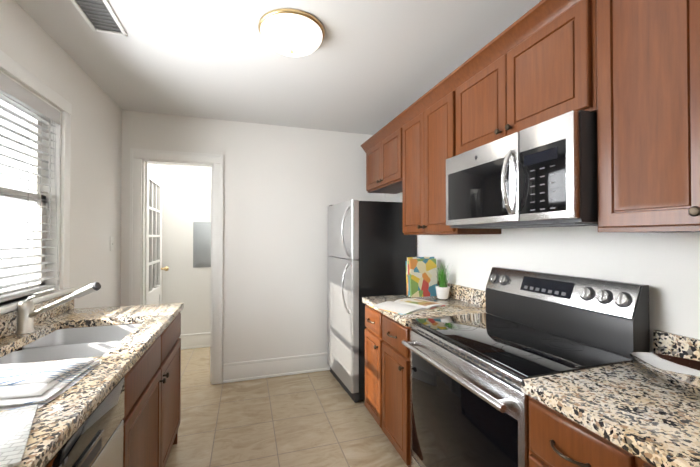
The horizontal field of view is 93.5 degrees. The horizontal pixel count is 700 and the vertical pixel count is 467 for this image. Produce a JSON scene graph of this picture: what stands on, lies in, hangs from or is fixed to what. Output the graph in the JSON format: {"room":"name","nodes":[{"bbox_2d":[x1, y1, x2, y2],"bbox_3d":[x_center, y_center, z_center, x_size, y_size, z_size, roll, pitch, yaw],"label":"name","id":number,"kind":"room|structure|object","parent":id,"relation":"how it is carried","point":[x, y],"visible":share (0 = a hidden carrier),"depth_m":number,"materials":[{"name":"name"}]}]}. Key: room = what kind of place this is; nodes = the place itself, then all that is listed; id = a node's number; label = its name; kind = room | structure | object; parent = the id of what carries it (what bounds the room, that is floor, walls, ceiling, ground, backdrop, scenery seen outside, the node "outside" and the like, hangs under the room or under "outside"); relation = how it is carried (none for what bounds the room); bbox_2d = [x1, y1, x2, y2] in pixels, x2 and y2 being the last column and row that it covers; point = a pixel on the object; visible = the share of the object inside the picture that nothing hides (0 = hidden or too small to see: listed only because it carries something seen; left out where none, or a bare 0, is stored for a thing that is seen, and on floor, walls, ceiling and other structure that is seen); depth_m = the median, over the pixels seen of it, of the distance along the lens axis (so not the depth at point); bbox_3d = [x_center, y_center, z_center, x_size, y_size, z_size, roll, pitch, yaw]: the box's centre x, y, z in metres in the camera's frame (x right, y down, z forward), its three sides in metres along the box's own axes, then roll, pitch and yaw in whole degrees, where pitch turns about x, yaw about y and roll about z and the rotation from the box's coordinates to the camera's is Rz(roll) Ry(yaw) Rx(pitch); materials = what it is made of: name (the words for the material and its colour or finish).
{"room":"kitchen","nodes":[
{"label":"kitchen","id":0,"kind":"room"},
{"bbox_2d":[0,0,155,308],"bbox_3d":[-1.499,0.141,1.141,0.120,2.450,6.000,0,-1,-18],"label":"wall","id":1,"kind":"structure","parent":0,"point":[30,45],"depth_m":2.21,"materials":[{"name":"paint"}]},
{"bbox_2d":[0,50,71,314],"bbox_3d":[-1.530,-0.198,1.281,0.142,1.180,1.420,0,-1,-18],"label":"window","id":2,"kind":"structure","parent":1,"relation":"in","point":[11,67],"depth_m":1.88,"materials":[{"name":"paint"}]},
{"bbox_2d":[0,72,59,302],"bbox_3d":[-1.498,-0.200,1.292,0.093,1.011,1.252,0,-1,-18],"label":"window blinds","id":3,"kind":"object","parent":2,"relation":"attached to","point":[13,90],"visible":1,"depth_m":1.67,"materials":[{"name":"white plastic"}]},
{"bbox_2d":[0,287,74,313],"bbox_3d":[-1.522,0.328,1.279,0.160,0.022,1.450,0,-1,-18],"label":"window sill","id":4,"kind":"structure","parent":1,"relation":"attached to","point":[5,307],"depth_m":1.62,"materials":[{"name":"paint"}]},
{"bbox_2d":[110,237,113,250],"bbox_3d":[-1.898,0.081,2.631,0.014,0.114,0.070,0,-1,-18],"label":"light switch","id":5,"kind":"object","parent":1,"relation":"attached to","point":[111,243],"visible":1,"depth_m":2.62,"materials":[{"name":"white plastic"}]},
{"bbox_2d":[147,167,168,304],"bbox_3d":[-2.046,0.372,3.450,0.128,2.020,0.801,0,-1,-18],"label":"back door","id":6,"kind":"structure","parent":1,"relation":"in","point":[154,293],"depth_m":3.52,"materials":[{"name":"paint"}]},
{"bbox_2d":[156,164,210,334],"bbox_3d":[-1.096,0.174,4.351,2.580,2.450,0.120,0,-1,-18],"label":"wall","id":7,"kind":"structure","parent":0,"point":[186,197],"depth_m":4.00,"materials":[{"name":"paint"}]},
{"bbox_2d":[179,332,209,348],"bbox_3d":[-1.556,1.309,4.119,1.510,0.175,0.024,0,-1,-18],"label":"baseboard","id":8,"kind":"structure","parent":7,"relation":"attached to","point":[195,340],"depth_m":4.01,"materials":[{"name":"paint"}]},
{"bbox_2d":[193,222,210,267],"bbox_3d":[-1.785,0.136,4.059,0.270,0.560,0.022,0,-1,-18],"label":"electrical panel","id":9,"kind":"object","parent":7,"relation":"attached to","point":[201,244],"visible":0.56,"depth_m":4.04,"materials":[{"name":"grey metal"}]},
{"bbox_2d":[121,110,384,381],"bbox_3d":[-0.813,0.163,3.255,2.460,2.450,0.120,0,-1,-18],"label":"wall","id":10,"kind":"structure","parent":0,"point":[284,187],"depth_m":3.20,"materials":[{"name":"paint"}]},
{"bbox_2d":[129,148,222,383],"bbox_3d":[-1.558,0.326,3.006,0.748,2.119,0.148,0,-1,-18],"label":"door frame","id":11,"kind":"structure","parent":10,"relation":"attached to","point":[137,156],"depth_m":2.96,"materials":[{"name":"paint"}]},
{"bbox_2d":[223,352,329,382],"bbox_3d":[-0.398,1.301,3.299,1.635,0.175,0.024,0,-1,-18],"label":"baseboard","id":12,"kind":"structure","parent":10,"relation":"attached to","point":[262,368],"depth_m":3.19,"materials":[{"name":"paint"}]},
{"bbox_2d":[15,0,541,134],"bbox_3d":[-0.269,-1.110,1.542,2.700,0.060,6.000,0,-1,-18],"label":"ceiling","id":13,"kind":"structure","parent":0,"point":[370,67],"depth_m":1.99,"materials":[{"name":"paint"}]},
{"bbox_2d":[70,0,127,36],"bbox_3d":[-1.227,-1.072,1.590,0.160,0.014,0.372,0,-1,-18],"label":"ceiling vent","id":14,"kind":"object","parent":13,"relation":"in","point":[99,16],"visible":1,"depth_m":1.63,"materials":[{"name":"white plastic"}]},
{"bbox_2d":[258,8,324,56],"bbox_3d":[-0.308,-1.019,1.749,0.348,0.118,0.348,0,-1,-18],"label":"ceiling light","id":15,"kind":"object","parent":13,"relation":"attached to","point":[291,32],"visible":1,"depth_m":1.66,"materials":[{"name":"white glass"}]},
{"bbox_2d":[165,347,407,466],"bbox_3d":[-0.269,1.400,1.516,2.700,0.060,6.000,0,-1,-18],"label":"floor","id":16,"kind":"structure","parent":0,"point":[318,419],"depth_m":2.38,"materials":[{"name":"tile"}]},
{"bbox_2d":[0,292,183,466],"bbox_3d":[-0.891,0.852,0.497,0.652,1.015,3.380,0,-1,-18],"label":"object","id":17,"kind":"structure","parent":16,"relation":"on","point":[119,405],"depth_m":1.40,"materials":[{"name":"beige stone"}]},
{"bbox_2d":[0,404,37,466],"bbox_3d":[-0.820,0.439,0.649,0.275,0.012,0.275,0,-1,-38],"label":"towel","id":18,"kind":"object","parent":17,"relation":"on","point":[16,426],"visible":0.98,"depth_m":0.72,"materials":[{"name":"fabric"}]},
{"bbox_2d":[0,358,101,409],"bbox_3d":[-1.029,0.425,0.961,0.425,0.044,0.320,0,-1,-11],"label":"towel","id":19,"kind":"object","parent":17,"relation":"on","point":[40,384],"visible":1,"depth_m":0.94,"materials":[{"name":"fabric"}]},
{"bbox_2d":[16,282,100,333],"bbox_3d":[-1.345,0.340,1.528,0.358,0.228,0.067,0,-1,-5],"label":"faucet","id":20,"kind":"object","parent":17,"relation":"on","point":[27,313],"visible":1,"depth_m":1.51,"materials":[{"name":"silver metal"}]},
{"bbox_2d":[45,377,124,466],"bbox_3d":[-0.967,0.927,0.776,0.580,0.870,0.592,0,-1,-18],"label":"dishwasher","id":21,"kind":"object","parent":17,"relation":"in","point":[97,441],"depth_m":0.95,"materials":[{"name":"silver metal"}]},
{"bbox_2d":[327,200,415,402],"bbox_3d":[0.159,0.552,3.071,0.680,1.667,0.710,0,-1,-18],"label":"fridge","id":22,"kind":"object","parent":16,"relation":"on","point":[371,247],"visible":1,"depth_m":2.76,"materials":[{"name":"silver metal"}]},
{"bbox_2d":[362,280,485,466],"bbox_3d":[0.478,0.869,2.161,0.647,1.015,0.694,0,-1,-18],"label":"base cabinet","id":23,"kind":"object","parent":16,"relation":"on","point":[387,383],"depth_m":2.01,"materials":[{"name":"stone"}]},
{"bbox_2d":[369,298,448,314],"bbox_3d":[0.379,0.452,2.095,0.438,0.015,0.283,0,-1,-40],"label":"open cookbook","id":24,"kind":"object","parent":23,"relation":"on","point":[404,306],"visible":0.98,"depth_m":2.05,"materials":[{"name":"paper"}]},
{"bbox_2d":[406,257,436,296],"bbox_3d":[0.536,0.319,2.456,0.233,0.286,0.117,0,-1,-18],"label":"cookbooks","id":25,"kind":"object","parent":23,"relation":"on","point":[421,277],"visible":0.98,"depth_m":2.41,"materials":[{"name":"paper"}]},
{"bbox_2d":[435,264,450,298],"bbox_3d":[0.663,0.333,2.357,0.175,0.258,0.169,0,-1,-18],"label":"potted grass","id":26,"kind":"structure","parent":23,"relation":"on","point":[442,290],"depth_m":2.32,"materials":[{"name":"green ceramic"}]},
{"bbox_2d":[402,267,649,466],"bbox_3d":[0.672,0.780,1.458,0.634,1.178,0.758,0,-1,-18],"label":"range","id":27,"kind":"object","parent":16,"relation":"on","point":[469,397],"visible":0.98,"depth_m":1.34,"materials":[{"name":"black metal"}]},
{"bbox_2d":[521,330,699,466],"bbox_3d":[1.076,0.849,0.265,0.647,1.015,1.754,0,-1,-18],"label":"countertop","id":28,"kind":"structure","parent":16,"relation":"on","point":[633,414],"depth_m":0.87,"materials":[{"name":"beige stone"}]},
{"bbox_2d":[630,352,699,394],"bbox_3d":[1.069,0.426,0.837,0.270,0.041,0.621,0,-1,-18],"label":"tray","id":29,"kind":"object","parent":28,"relation":"on","point":[683,373],"visible":1,"depth_m":1.05,"materials":[{"name":"silver metal"}]},
{"bbox_2d":[385,192,699,352],"bbox_3d":[1.132,0.143,1.378,0.120,2.450,4.870,0,-1,-18],"label":"wall","id":30,"kind":"structure","parent":0,"point":[665,267],"depth_m":1.41,"materials":[{"name":"paint"}]},
{"bbox_2d":[365,117,396,193],"bbox_3d":[0.423,-0.638,2.892,0.323,0.475,0.773,0,-1,-18],"label":"upper cabinet","id":31,"kind":"object","parent":30,"relation":"attached to","point":[381,148],"depth_m":2.83,"materials":[{"name":"brown wood"}]},
{"bbox_2d":[397,76,500,234],"bbox_3d":[0.639,-0.438,2.206,0.323,0.890,0.656,0,-1,-18],"label":"upper cabinet","id":32,"kind":"object","parent":30,"relation":"attached to","point":[423,128],"depth_m":2.13,"materials":[{"name":"brown wood"}]},
{"bbox_2d":[449,0,584,157],"bbox_3d":[0.854,-0.652,1.527,0.323,0.475,0.769,0,-1,-18],"label":"upper cabinet","id":33,"kind":"object","parent":30,"relation":"attached to","point":[530,74],"depth_m":1.39,"materials":[{"name":"brown wood"}]},
{"bbox_2d":[446,110,597,228],"bbox_3d":[0.794,-0.221,1.499,0.450,0.380,0.744,0,-1,-18],"label":"microwave","id":34,"kind":"object","parent":33,"relation":"attached to","point":[542,174],"visible":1,"depth_m":1.26,"materials":[{"name":"grey metal"}]},
{"bbox_2d":[585,0,699,232],"bbox_3d":[1.062,-0.452,0.865,0.323,0.890,0.610,0,-1,-18],"label":"upper cabinet","id":35,"kind":"object","parent":30,"relation":"attached to","point":[628,71],"depth_m":0.97,"materials":[{"name":"brown wood"}]},
{"label":"outside","id":36,"kind":"structure","parent":0,"visible":0},
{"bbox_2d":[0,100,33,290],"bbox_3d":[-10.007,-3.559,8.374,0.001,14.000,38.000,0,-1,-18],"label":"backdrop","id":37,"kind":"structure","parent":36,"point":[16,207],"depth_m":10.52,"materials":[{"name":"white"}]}
]}

